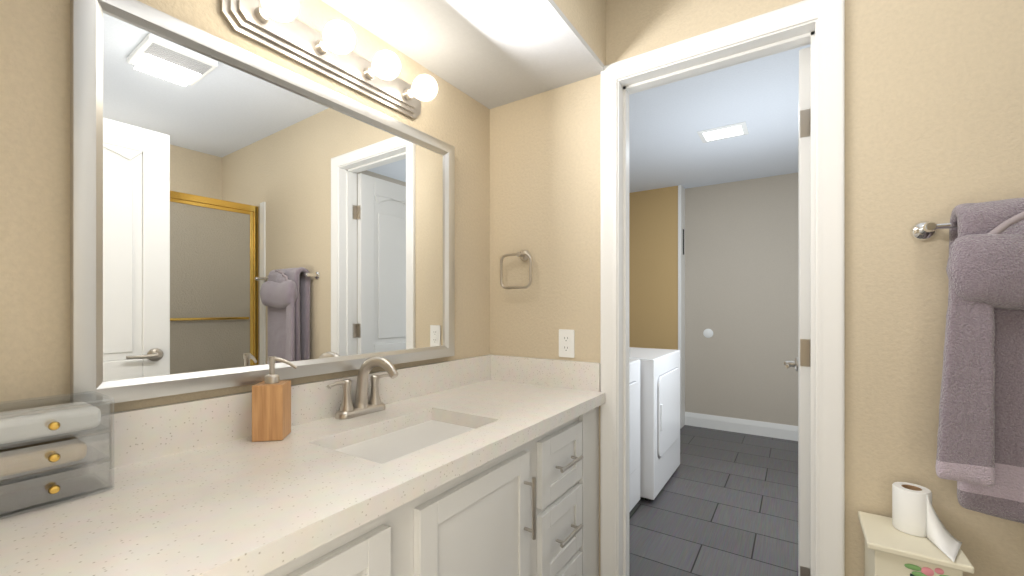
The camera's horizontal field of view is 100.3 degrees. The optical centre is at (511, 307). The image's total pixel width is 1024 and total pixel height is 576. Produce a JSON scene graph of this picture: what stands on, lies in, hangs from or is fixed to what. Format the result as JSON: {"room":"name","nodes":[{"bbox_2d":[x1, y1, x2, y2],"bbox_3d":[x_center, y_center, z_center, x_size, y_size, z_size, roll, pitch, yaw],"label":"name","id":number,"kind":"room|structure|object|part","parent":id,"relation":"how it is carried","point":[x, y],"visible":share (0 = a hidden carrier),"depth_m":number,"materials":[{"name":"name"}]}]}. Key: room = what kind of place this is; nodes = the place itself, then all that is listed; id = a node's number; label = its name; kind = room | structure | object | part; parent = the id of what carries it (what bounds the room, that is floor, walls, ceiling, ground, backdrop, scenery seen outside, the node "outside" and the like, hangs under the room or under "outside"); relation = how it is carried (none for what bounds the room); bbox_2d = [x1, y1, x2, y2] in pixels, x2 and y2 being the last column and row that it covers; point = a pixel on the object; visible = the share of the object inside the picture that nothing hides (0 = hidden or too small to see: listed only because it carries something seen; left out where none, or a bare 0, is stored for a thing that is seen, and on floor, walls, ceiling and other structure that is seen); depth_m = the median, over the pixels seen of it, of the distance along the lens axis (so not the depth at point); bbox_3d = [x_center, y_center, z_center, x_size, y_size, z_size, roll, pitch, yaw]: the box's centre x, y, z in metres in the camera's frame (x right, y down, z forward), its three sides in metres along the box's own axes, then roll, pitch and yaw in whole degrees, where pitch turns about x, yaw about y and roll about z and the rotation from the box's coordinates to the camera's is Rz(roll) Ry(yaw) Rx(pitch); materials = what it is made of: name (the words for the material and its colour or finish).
{"room":"bathroom","nodes":[
{"label":"bathroom","id":0,"kind":"room"},
{"bbox_2d":[0,0,489,413],"bbox_3d":[-0.683,-0.040,1.180,0.163,2.440,1.951,0,0,34],"label":"wall","id":1,"kind":"structure","parent":0,"point":[239,216],"depth_m":1.02,"materials":[{"name":"beige paint"}]},
{"bbox_2d":[0,354,491,493],"bbox_3d":[-0.634,0.272,1.147,0.019,0.110,1.948,0,0,34],"label":"backsplash","id":2,"kind":"structure","parent":1,"relation":"attached to","point":[147,432],"depth_m":1.01,"materials":[{"name":"white stone"}]},
{"bbox_2d":[220,0,438,118],"bbox_3d":[-0.463,-0.748,1.274,0.164,0.115,0.660,0,0,34],"label":"vanity light","id":3,"kind":"object","parent":1,"relation":"attached to","point":[277,26],"visible":1,"depth_m":1.21,"materials":[{"name":"silver metal"}]},
{"bbox_3d":[-0.578,-0.748,1.054,0.112,0.087,0.087,0,0,34],"label":"bulb","id":4,"kind":"part","parent":3,"relation":"part of","materials":[{"name":"white glass"}]},
{"bbox_3d":[-0.487,-0.748,1.191,0.112,0.087,0.087,0,0,34],"label":"bulb","id":5,"kind":"part","parent":3,"relation":"part of","materials":[{"name":"white glass"}]},
{"bbox_3d":[-0.397,-0.748,1.327,0.112,0.087,0.087,0,0,34],"label":"bulb","id":6,"kind":"part","parent":3,"relation":"part of","materials":[{"name":"white glass"}]},
{"bbox_3d":[-0.306,-0.748,1.464,0.112,0.087,0.087,0,0,34],"label":"bulb","id":7,"kind":"part","parent":3,"relation":"part of","materials":[{"name":"white glass"}]},
{"bbox_2d":[321,0,604,108],"bbox_3d":[-0.409,-0.920,0.998,0.560,0.020,1.950,0,0,34],"label":"soffit","id":8,"kind":"structure","parent":0,"point":[489,54],"depth_m":1.46,"materials":[{"name":"white paint"}]},
{"bbox_2d":[553,0,605,65],"bbox_3d":[-0.409,-1.095,0.998,0.560,0.330,1.950,0,0,34],"label":"wall","id":9,"kind":"structure","parent":0,"point":[586,19],"depth_m":1.53,"materials":[{"name":"beige paint"}]},
{"bbox_2d":[629,186,677,349],"bbox_3d":[1.447,-0.040,4.393,0.535,2.440,0.160,0,0,34],"label":"wall","id":10,"kind":"structure","parent":0,"point":[653,268],"depth_m":4.31,"materials":[{"name":"beige paint"}]},
{"bbox_2d":[678,185,684,427],"bbox_3d":[1.680,-0.040,4.232,0.030,2.440,0.170,0,0,34],"label":"trim","id":11,"kind":"structure","parent":10,"relation":"attached to","point":[681,274],"depth_m":4.17,"materials":[{"name":"white wood"}]},
{"bbox_2d":[629,425,797,575],"bbox_3d":[1.251,1.210,1.672,3.460,0.060,5.150,0,0,34],"label":"floor","id":12,"kind":"structure","parent":0,"point":[723,503],"depth_m":2.44,"materials":[{"name":"grey tile"}]},
{"bbox_2d":[220,398,604,575],"bbox_3d":[-0.404,0.774,0.995,0.570,0.813,1.948,0,0,34],"label":"bathroom vanity","id":13,"kind":"object","parent":12,"relation":"on","point":[485,465],"depth_m":1.07,"materials":[{"name":"white wood"}]},
{"bbox_3d":[-0.358,0.745,0.632,0.020,0.660,0.437,0,0,34],"label":"door","id":14,"kind":"part","parent":13,"relation":"part of","materials":[{"name":"white"}]},
{"bbox_2d":[0,378,603,575],"bbox_3d":[-0.417,0.347,1.003,0.540,0.040,1.948,0,0,34],"label":"countertop","id":15,"kind":"structure","parent":13,"relation":"on","point":[212,510],"depth_m":0.75,"materials":[{"name":"white stone"}]},
{"bbox_2d":[0,391,113,519],"bbox_3d":[-0.830,0.244,0.685,0.146,0.163,0.263,0,0,34],"label":"organizer","id":16,"kind":"object","parent":15,"relation":"on","point":[31,424],"visible":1,"depth_m":0.72,"materials":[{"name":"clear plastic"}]},
{"bbox_2d":[252,356,296,441],"bbox_3d":[-0.590,0.225,1.075,0.093,0.202,0.069,0,0,-11],"label":"soap dispenser","id":17,"kind":"object","parent":15,"relation":"on","point":[271,407],"visible":1,"depth_m":1.04,"materials":[{"name":"brown wood"}]},
{"bbox_2d":[324,356,403,417],"bbox_3d":[-0.408,0.236,1.280,0.188,0.180,0.238,0,0,34],"label":"faucet","id":18,"kind":"object","parent":15,"relation":"on","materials":[{"name":"silver metal"}]},
{"bbox_2d":[328,414,487,465],"bbox_3d":[-0.266,0.431,1.140,0.340,0.151,0.495,0,0,34],"label":"sink","id":19,"kind":"object","parent":15,"relation":"in","point":[381,446],"depth_m":1.19,"materials":[{"name":"white ceramic"}]},
{"bbox_3d":[-0.076,0.745,1.056,0.020,0.660,0.431,0,0,34],"label":"door","id":20,"kind":"part","parent":13,"relation":"part of","materials":[{"name":"white wood"}]},
{"bbox_3d":[0.051,0.560,1.197,0.036,0.170,0.012,0,0,34],"label":"door pull","id":21,"kind":"part","parent":13,"relation":"part of","materials":[{"name":"silver metal"}]},
{"bbox_3d":[0.164,0.977,1.417,0.020,0.197,0.292,0,0,34],"label":"drawer","id":22,"kind":"part","parent":13,"relation":"part of","materials":[{"name":"white wood"}]},
{"bbox_3d":[0.164,0.745,1.417,0.020,0.220,0.292,0,0,34],"label":"drawer","id":23,"kind":"part","parent":13,"relation":"part of","materials":[{"name":"white wood"}]},
{"bbox_3d":[0.164,0.511,1.417,0.020,0.202,0.292,0,0,34],"label":"drawer","id":24,"kind":"part","parent":13,"relation":"part of","materials":[{"name":"white wood"}]},
{"bbox_3d":[0.187,0.745,1.402,0.036,0.012,0.150,0,0,34],"label":"drawer pull","id":25,"kind":"part","parent":13,"relation":"part of","materials":[{"name":"silver metal"}]},
{"bbox_3d":[0.187,0.511,1.402,0.036,0.012,0.150,0,0,34],"label":"drawer pull","id":26,"kind":"part","parent":13,"relation":"part of","materials":[{"name":"silver metal"}]},
{"bbox_2d":[629,359,639,512],"bbox_3d":[0.294,0.696,2.460,0.723,0.968,0.700,0,0,34],"label":"washer","id":27,"kind":"object","parent":12,"relation":"on","point":[634,431],"visible":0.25,"depth_m":2.44,"materials":[{"name":"white metal"}]},
{"bbox_3d":[0.584,0.680,2.268,0.012,0.500,0.540,0,0,34],"label":"door","id":28,"kind":"part","parent":27,"relation":"part of","materials":[{"name":"white metal"}]},
{"bbox_2d":[629,347,679,500],"bbox_3d":[0.756,0.696,3.030,0.723,0.968,0.700,0,0,34],"label":"dryer","id":29,"kind":"object","parent":12,"relation":"on","point":[659,416],"visible":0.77,"depth_m":2.63,"materials":[{"name":"white metal"}]},
{"bbox_3d":[0.924,0.680,2.636,0.008,0.160,0.030,0,0,34],"label":"handle","id":30,"kind":"part","parent":29,"relation":"part of","materials":[{"name":"white plastic"}]},
{"bbox_3d":[1.046,0.680,2.837,0.012,0.500,0.540,0,0,34],"label":"door","id":31,"kind":"part","parent":29,"relation":"part of","materials":[{"name":"white metal"}]},
{"bbox_2d":[858,511,973,575],"bbox_3d":[1.009,0.880,1.086,0.185,0.600,0.201,0,0,34],"label":"storage cabinet","id":32,"kind":"object","parent":12,"relation":"on","point":[891,549],"visible":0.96,"depth_m":1.04,"materials":[{"name":"beige paint"}]},
{"bbox_2d":[892,482,961,561],"bbox_3d":[1.031,0.524,1.052,0.126,0.110,0.184,0,0,34],"label":"toilet roll","id":33,"kind":"object","parent":32,"relation":"on","point":[914,513],"visible":0.98,"depth_m":1.08,"materials":[{"name":"white paper"}]},
{"bbox_2d":[629,44,809,192],"bbox_3d":[1.482,-1.220,2.833,2.560,0.060,2.960,0,0,34],"label":"ceiling","id":34,"kind":"structure","parent":0,"point":[668,147],"depth_m":2.80,"materials":[{"name":"paint"}]},
{"bbox_2d":[697,121,748,142],"bbox_3d":[1.438,-1.185,2.911,0.290,0.008,0.230,0,0,34],"label":"recessed light","id":35,"kind":"object","parent":34,"relation":"in","point":[725,132],"visible":1,"depth_m":2.90,"materials":[{"name":"white plastic"}]},
{"bbox_2d":[685,173,797,425],"bbox_3d":[2.268,-0.040,4.016,2.560,2.440,0.120,0,0,34],"label":"wall","id":36,"kind":"structure","parent":0,"point":[741,270],"depth_m":4.01,"materials":[{"name":"beige paint"}]},
{"bbox_2d":[703,329,712,337],"bbox_3d":[1.916,0.255,4.173,0.090,0.090,0.007,0,0,34],"label":"electrical outlet cover","id":37,"kind":"object","parent":36,"relation":"attached to","point":[707,333],"visible":1,"depth_m":4.17,"materials":[{"name":"white plastic"}]},
{"bbox_2d":[685,412,797,440],"bbox_3d":[2.467,1.115,3.803,1.754,0.130,0.014,0,0,34],"label":"baseboard","id":38,"kind":"structure","parent":36,"relation":"attached to","point":[769,429],"depth_m":4.00,"materials":[{"name":"white wood"}]},
{"bbox_2d":[490,0,1023,575],"bbox_3d":[1.138,-0.040,1.213,3.140,2.440,0.120,0,0,34],"label":"wall","id":39,"kind":"structure","parent":0,"point":[934,110],"depth_m":1.21,"materials":[{"name":"beige paint"}]},
{"bbox_2d":[500,250,531,288],"bbox_3d":[0.026,-0.164,1.847,0.162,0.171,0.053,0,0,34],"label":"towel ring","id":40,"kind":"object","parent":39,"relation":"attached to","point":[524,255],"visible":1,"depth_m":1.83,"materials":[{"name":"silver metal"}]},
{"bbox_2d":[492,355,599,389],"bbox_3d":[0.125,0.272,1.801,0.521,0.110,0.019,0,0,34],"label":"backsplash","id":41,"kind":"structure","parent":39,"relation":"attached to","point":[545,372],"depth_m":1.77,"materials":[{"name":"white stone"}]},
{"bbox_2d":[559,329,574,357],"bbox_3d":[0.223,0.148,1.744,0.070,0.114,0.007,0,0,34],"label":"outlet","id":42,"kind":"object","parent":39,"relation":"attached to","point":[571,344],"depth_m":1.74,"materials":[{"name":"white plastic"}]},
{"bbox_3d":[0.221,0.148,1.742,0.034,0.067,0.002,0,0,34],"label":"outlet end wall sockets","id":43,"kind":"part","parent":42,"relation":"part of","materials":[{"name":"white plastic"}]},
{"bbox_2d":[623,87,628,575],"bbox_3d":[0.449,0.160,1.680,0.010,2.040,0.035,0,0,34],"label":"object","id":44,"kind":"object","parent":39,"relation":"attached to","point":[625,332],"visible":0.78,"depth_m":1.67,"materials":[{"name":"white wood"}]},
{"bbox_2d":[600,0,844,575],"bbox_3d":[0.690,0.126,1.502,0.748,2.109,0.140,0,0,34],"label":"door frame","id":45,"kind":"structure","parent":39,"relation":"attached to","point":[829,15],"depth_m":1.30,"materials":[{"name":"white wood"}]},
{"bbox_2d":[623,31,814,91],"bbox_3d":[0.699,-0.855,1.514,0.610,0.010,0.035,0,0,34],"label":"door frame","id":46,"kind":"structure","parent":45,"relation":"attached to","point":[776,46],"depth_m":1.48,"materials":[{"name":"white wood"}]},
{"bbox_2d":[784,47,809,575],"bbox_3d":[1.124,0.161,1.643,0.142,2.030,0.641,0,0,34],"label":"laundry door","id":47,"kind":"structure","parent":39,"relation":"in","point":[801,363],"depth_m":1.41,"materials":[{"name":"white wood"}]},
{"bbox_3d":[1.207,0.250,1.849,0.053,0.062,0.147,0,0,34],"label":"handle","id":48,"kind":"part","parent":47,"relation":"part of","materials":[{"name":"silver metal"}]},
{"bbox_2d":[810,31,814,575],"bbox_3d":[0.948,0.160,1.348,0.010,2.040,0.035,0,0,34],"label":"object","id":49,"kind":"object","parent":39,"relation":"attached to","point":[812,307],"visible":0.89,"depth_m":1.33,"materials":[{"name":"white wood"}]},
{"bbox_2d":[910,221,957,240],"bbox_3d":[1.367,-0.206,0.938,0.717,0.052,0.084,0,0,34],"label":"towel bar","id":50,"kind":"object","parent":39,"relation":"attached to","point":[923,230],"visible":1,"depth_m":1.14,"materials":[{"name":"silver metal"}]},
{"bbox_2d":[935,198,1023,523],"bbox_3d":[1.228,0.119,0.960,0.426,0.757,0.170,0,0,34],"label":"towels","id":51,"kind":"object","parent":50,"relation":"hanging from","point":[980,449],"visible":1,"depth_m":0.99,"materials":[{"name":"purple fabric"}]}
]}

